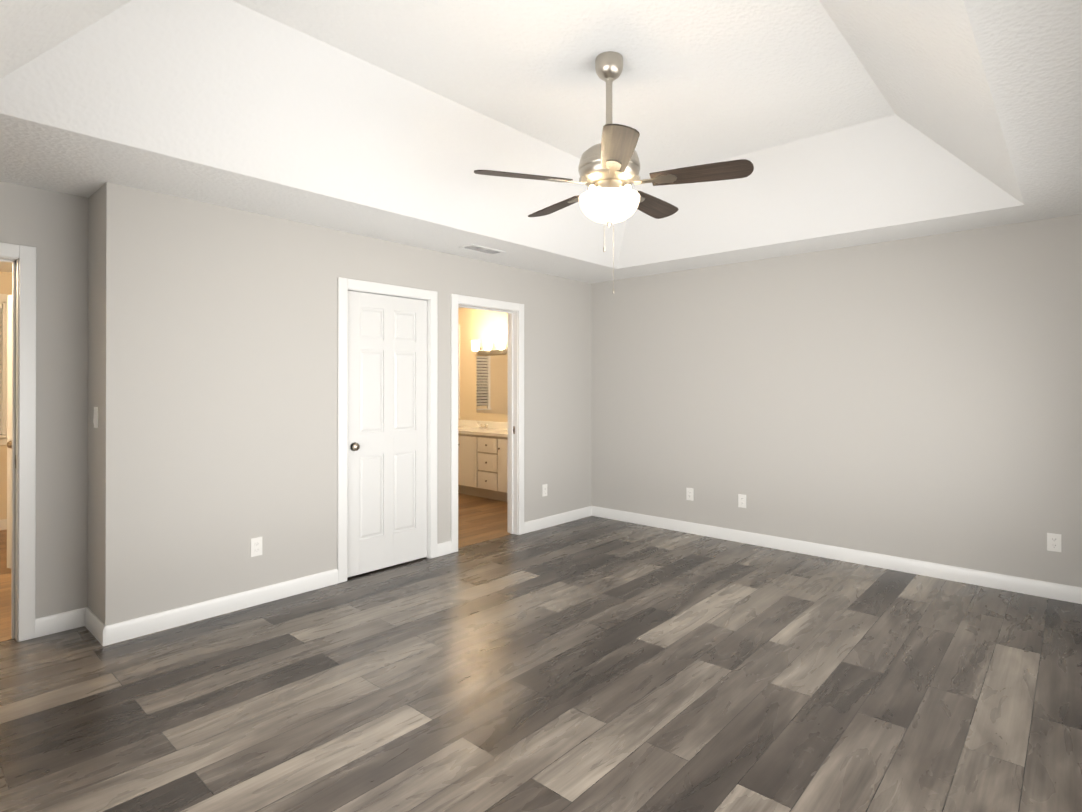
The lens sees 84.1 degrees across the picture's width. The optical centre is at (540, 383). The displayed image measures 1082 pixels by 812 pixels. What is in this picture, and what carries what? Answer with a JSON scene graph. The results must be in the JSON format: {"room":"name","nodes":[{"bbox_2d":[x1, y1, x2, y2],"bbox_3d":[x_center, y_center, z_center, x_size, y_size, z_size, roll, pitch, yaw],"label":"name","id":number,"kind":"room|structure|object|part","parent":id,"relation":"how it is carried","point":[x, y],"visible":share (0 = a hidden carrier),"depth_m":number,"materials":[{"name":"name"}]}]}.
{"room":"empty bedroom","nodes":[
{"label":"empty bedroom","id":0,"kind":"room"},
{"bbox_2d":[0,272,11,519],"bbox_3d":[-5.951,0.037,4.788,0.120,2.690,2.900,0,0,42],"label":"wall","id":1,"kind":"structure","parent":0,"point":[5,282],"depth_m":5.67,"materials":[{"name":"beige paint"}]},
{"bbox_2d":[0,519,6,529],"bbox_3d":[-5.898,1.331,4.742,0.014,0.100,2.850,0,0,42],"label":"baseboard","id":2,"kind":"structure","parent":1,"relation":"attached to","point":[3,524],"depth_m":5.65,"materials":[{"name":"white"}]},
{"bbox_2d":[0,294,10,444],"bbox_3d":[-5.392,-0.134,5.375,0.170,1.425,1.060,0,0,42],"label":"window","id":3,"kind":"structure","parent":1,"relation":"in","point":[3,356],"depth_m":5.67,"materials":[{"name":"white"}]},
{"bbox_2d":[0,304,1,433],"bbox_3d":[-5.390,-0.140,5.373,0.055,1.228,0.830,0,0,42],"label":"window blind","id":4,"kind":"object","parent":3,"relation":"attached to","point":[0,361],"visible":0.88,"depth_m":5.67,"materials":[{"name":"white"}]},
{"bbox_2d":[0,181,87,618],"bbox_3d":[-3.570,0.028,2.426,0.120,2.690,2.800,0,0,42],"label":"wall","id":5,"kind":"structure","parent":0,"point":[51,226],"depth_m":3.33,"materials":[{"name":"grey paint"}]},
{"bbox_2d":[0,242,35,641],"bbox_3d":[-3.076,0.318,2.975,0.152,2.115,0.860,0,0,42],"label":"door frame","id":6,"kind":"structure","parent":5,"relation":"attached to","point":[21,259],"depth_m":3.22,"materials":[{"name":"white wood"}]},
{"bbox_2d":[87,187,100,619],"bbox_3d":[-2.491,0.032,3.420,0.399,2.690,0.120,0,0,42],"label":"wall","id":7,"kind":"structure","parent":0,"point":[94,315],"depth_m":3.33,"materials":[{"name":"grey paint"}]},
{"bbox_2d":[79,607,100,636],"bbox_3d":[-2.450,1.326,3.288,0.390,0.100,0.014,0,0,42],"label":"baseboard","id":8,"kind":"structure","parent":7,"relation":"attached to","point":[87,618],"depth_m":3.36,"materials":[{"name":"white wood"}]},
{"bbox_2d":[93,407,97,427],"bbox_3d":[-2.447,0.186,3.290,0.070,0.114,0.013,0,0,42],"label":"light switch","id":9,"kind":"object","parent":7,"relation":"attached to","point":[95,419],"visible":1,"depth_m":3.28,"materials":[{"name":"white plastic"}]},
{"bbox_2d":[100,182,591,625],"bbox_3d":[-0.757,0.037,4.967,0.120,2.690,4.740,0,0,42],"label":"wall","id":10,"kind":"structure","parent":0,"point":[218,378],"depth_m":3.69,"materials":[{"name":"grey paint"}]},
{"bbox_2d":[95,569,337,645],"bbox_3d":[-1.851,1.328,3.641,0.014,0.100,1.340,0,0,42],"label":"baseboard","id":11,"kind":"structure","parent":10,"relation":"attached to","point":[96,627],"depth_m":3.52,"materials":[{"name":"white wood"}]},
{"bbox_2d":[251,537,261,556],"bbox_3d":[-1.771,1.018,3.735,0.008,0.114,0.070,0,0,42],"label":"electrical outlet","id":12,"kind":"object","parent":10,"relation":"attached to","point":[256,546],"visible":1,"depth_m":3.73,"materials":[{"name":"white plastic"}]},
{"bbox_2d":[347,291,426,577],"bbox_3d":[-1.147,0.357,4.496,0.109,2.024,0.715,0,0,42],"label":"closet door","id":13,"kind":"structure","parent":10,"relation":"in","point":[387,447],"depth_m":4.46,"materials":[{"name":"white wood"}]},
{"bbox_2d":[337,277,437,582],"bbox_3d":[-1.167,0.323,4.508,0.152,2.115,0.860,0,0,42],"label":"trim","id":14,"kind":"structure","parent":10,"relation":"attached to","point":[345,285],"depth_m":4.36,"materials":[{"name":"white wood"}]},
{"bbox_2d":[451,294,523,552],"bbox_3d":[-0.496,0.326,5.257,0.152,2.115,0.860,0,0,42],"label":"door frame","id":15,"kind":"structure","parent":10,"relation":"attached to","point":[515,480],"depth_m":5.48,"materials":[{"name":"white wood"}]},
{"bbox_2d":[542,484,546,496],"bbox_3d":[0.038,1.025,5.753,0.008,0.114,0.070,0,0,42],"label":"electrical outlet","id":16,"kind":"object","parent":10,"relation":"attached to","point":[544,489],"visible":1,"depth_m":5.75,"materials":[{"name":"white plastic"}]},
{"bbox_2d":[524,506,590,533],"bbox_3d":[0.181,1.336,5.908,0.014,0.100,1.021,0,0,42],"label":"baseboard","id":17,"kind":"structure","parent":10,"relation":"attached to","point":[530,526],"depth_m":5.87,"materials":[{"name":"white wood"}]},
{"bbox_2d":[458,308,507,421],"bbox_3d":[-0.451,0.047,7.795,3.199,2.690,0.120,0,0,42],"label":"wall","id":18,"kind":"structure","parent":0,"point":[481,326],"depth_m":8.12,"materials":[{"name":"beige paint"}]},
{"bbox_2d":[458,325,459,417],"bbox_3d":[-1.356,-0.165,8.493,0.600,1.300,0.047,0,0,42],"label":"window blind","id":19,"kind":"object","parent":18,"relation":"attached to","point":[458,371],"visible":0.04,"depth_m":8.31,"materials":[{"name":"white"}]},
{"bbox_2d":[458,419,507,430],"bbox_3d":[-0.743,0.543,7.959,2.298,0.090,0.020,0,0,42],"label":"backsplash","id":20,"kind":"structure","parent":18,"relation":"attached to","point":[461,423],"depth_m":8.00,"materials":[{"name":"beige stone"}]},
{"bbox_2d":[471,338,507,354],"bbox_3d":[-0.663,-0.474,7.784,0.620,0.182,0.180,0,0,42],"label":"sconce","id":21,"kind":"object","parent":18,"relation":"attached to","point":[499,348],"visible":1,"depth_m":7.74,"materials":[{"name":"white glass"}]},
{"bbox_2d":[477,354,507,414],"bbox_3d":[-0.599,0.012,7.839,0.720,0.776,0.011,0,0,42],"label":"bathroom mirror","id":22,"kind":"object","parent":18,"relation":"attached to","point":[492,383],"visible":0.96,"depth_m":7.87,"materials":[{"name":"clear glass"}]},
{"bbox_2d":[0,493,1081,811],"bbox_3d":[-1.389,1.426,3.716,8.800,0.103,8.000,0,0,42],"label":"floor","id":23,"kind":"structure","parent":0,"point":[594,664],"depth_m":2.67,"materials":[{"name":"grey wood"}]},
{"bbox_2d":[458,431,507,501],"bbox_3d":[-0.932,1.007,7.747,2.298,0.770,0.585,0,0,42],"label":"bathroom vanity","id":24,"kind":"object","parent":23,"relation":"on","point":[482,458],"depth_m":7.19,"materials":[{"name":"beige paint"}]},
{"bbox_2d":[458,427,507,434],"bbox_3d":[-0.926,0.605,7.755,2.298,0.035,0.569,0,0,42],"label":"countertop","id":25,"kind":"structure","parent":24,"relation":"on","point":[473,430],"depth_m":7.47,"materials":[{"name":"beige stone"}]},
{"bbox_2d":[0,0,1081,307],"bbox_3d":[-1.389,-1.382,3.726,8.800,0.640,8.000,0,0,42],"label":"ceiling","id":26,"kind":"structure","parent":0,"point":[838,124],"depth_m":3.04,"materials":[{"name":"white paint"}]},
{"bbox_2d":[459,244,505,254],"bbox_3d":[-0.459,-1.055,4.737,0.160,0.008,0.360,0,0,42],"label":"ceiling vent","id":27,"kind":"object","parent":26,"relation":"in","point":[481,249],"visible":0.98,"depth_m":4.72,"materials":[{"name":"white metal"}]},
{"bbox_2d":[474,51,753,293],"bbox_3d":[0.353,-1.010,2.965,1.272,1.148,1.240,0,0,42],"label":"fan","id":28,"kind":"object","parent":26,"relation":"hanging from","point":[609,168],"visible":1,"depth_m":2.82,"materials":[{"name":"grey metal"}]},
{"bbox_3d":[-0.045,-0.972,2.818,0.545,0.041,0.142,0,0,-16],"label":"blade","id":29,"kind":"part","parent":28,"relation":"part of","materials":[{"name":"brown wood"}]},
{"bbox_3d":[0.114,-0.970,3.251,0.142,0.041,0.545,0,0,-34],"label":"blade","id":30,"kind":"part","parent":28,"relation":"part of","materials":[{"name":"brown wood"}]},
{"bbox_3d":[0.318,-0.973,2.533,0.142,0.041,0.545,0,0,2],"label":"blade","id":31,"kind":"part","parent":28,"relation":"part of","materials":[{"name":"brown wood"}]},
{"bbox_3d":[0.575,-0.970,3.234,0.142,0.041,0.545,0,0,38],"label":"blade","id":32,"kind":"part","parent":28,"relation":"part of","materials":[{"name":"brown wood"}]},
{"bbox_3d":[0.701,-0.972,2.790,0.545,0.041,0.142,0,0,20],"label":"blade","id":33,"kind":"part","parent":28,"relation":"part of","materials":[{"name":"brown wood"}]},
{"bbox_2d":[591,214,1081,587],"bbox_3d":[2.256,0.037,4.851,4.521,2.690,0.120,0,0,42],"label":"wall","id":34,"kind":"structure","parent":0,"point":[918,398],"depth_m":4.57,"materials":[{"name":"grey paint"}]},
{"bbox_2d":[686,488,692,500],"bbox_3d":[1.377,1.024,5.548,0.070,0.114,0.008,0,0,42],"label":"electrical outlet","id":35,"kind":"object","parent":34,"relation":"attached to","point":[689,493],"visible":1,"depth_m":5.55,"materials":[{"name":"white plastic"}]},
{"bbox_2d":[738,494,745,507],"bbox_3d":[1.750,1.023,5.215,0.070,0.114,0.008,0,0,42],"label":"electrical outlet","id":36,"kind":"object","parent":34,"relation":"attached to","point":[741,501],"visible":1,"depth_m":5.21,"materials":[{"name":"white plastic"}]},
{"bbox_2d":[591,506,1081,603],"bbox_3d":[2.155,1.332,4.847,4.371,0.100,0.014,0,0,42],"label":"baseboard","id":37,"kind":"structure","parent":34,"relation":"attached to","point":[1050,590],"depth_m":4.55,"materials":[{"name":"white wood"}]},
{"bbox_2d":[1047,533,1060,551],"bbox_3d":[3.285,1.018,3.839,0.070,0.114,0.008,0,0,42],"label":"electrical outlet","id":38,"kind":"object","parent":34,"relation":"attached to","point":[1053,542],"visible":1,"depth_m":3.84,"materials":[{"name":"white plastic"}]},
{"bbox_3d":[-4.748,0.033,3.710,3.350,2.690,3.140,0,0,42],"label":"wall","id":39,"kind":"structure","parent":0,"visible":0},
{"bbox_2d":[7,295,11,567],"bbox_3d":[-3.613,0.356,4.382,0.715,2.024,0.109,0,0,14],"label":"hall door","id":40,"kind":"structure","parent":39,"relation":"in","point":[9,438],"depth_m":4.45,"materials":[{"name":"white wood"}]}
]}

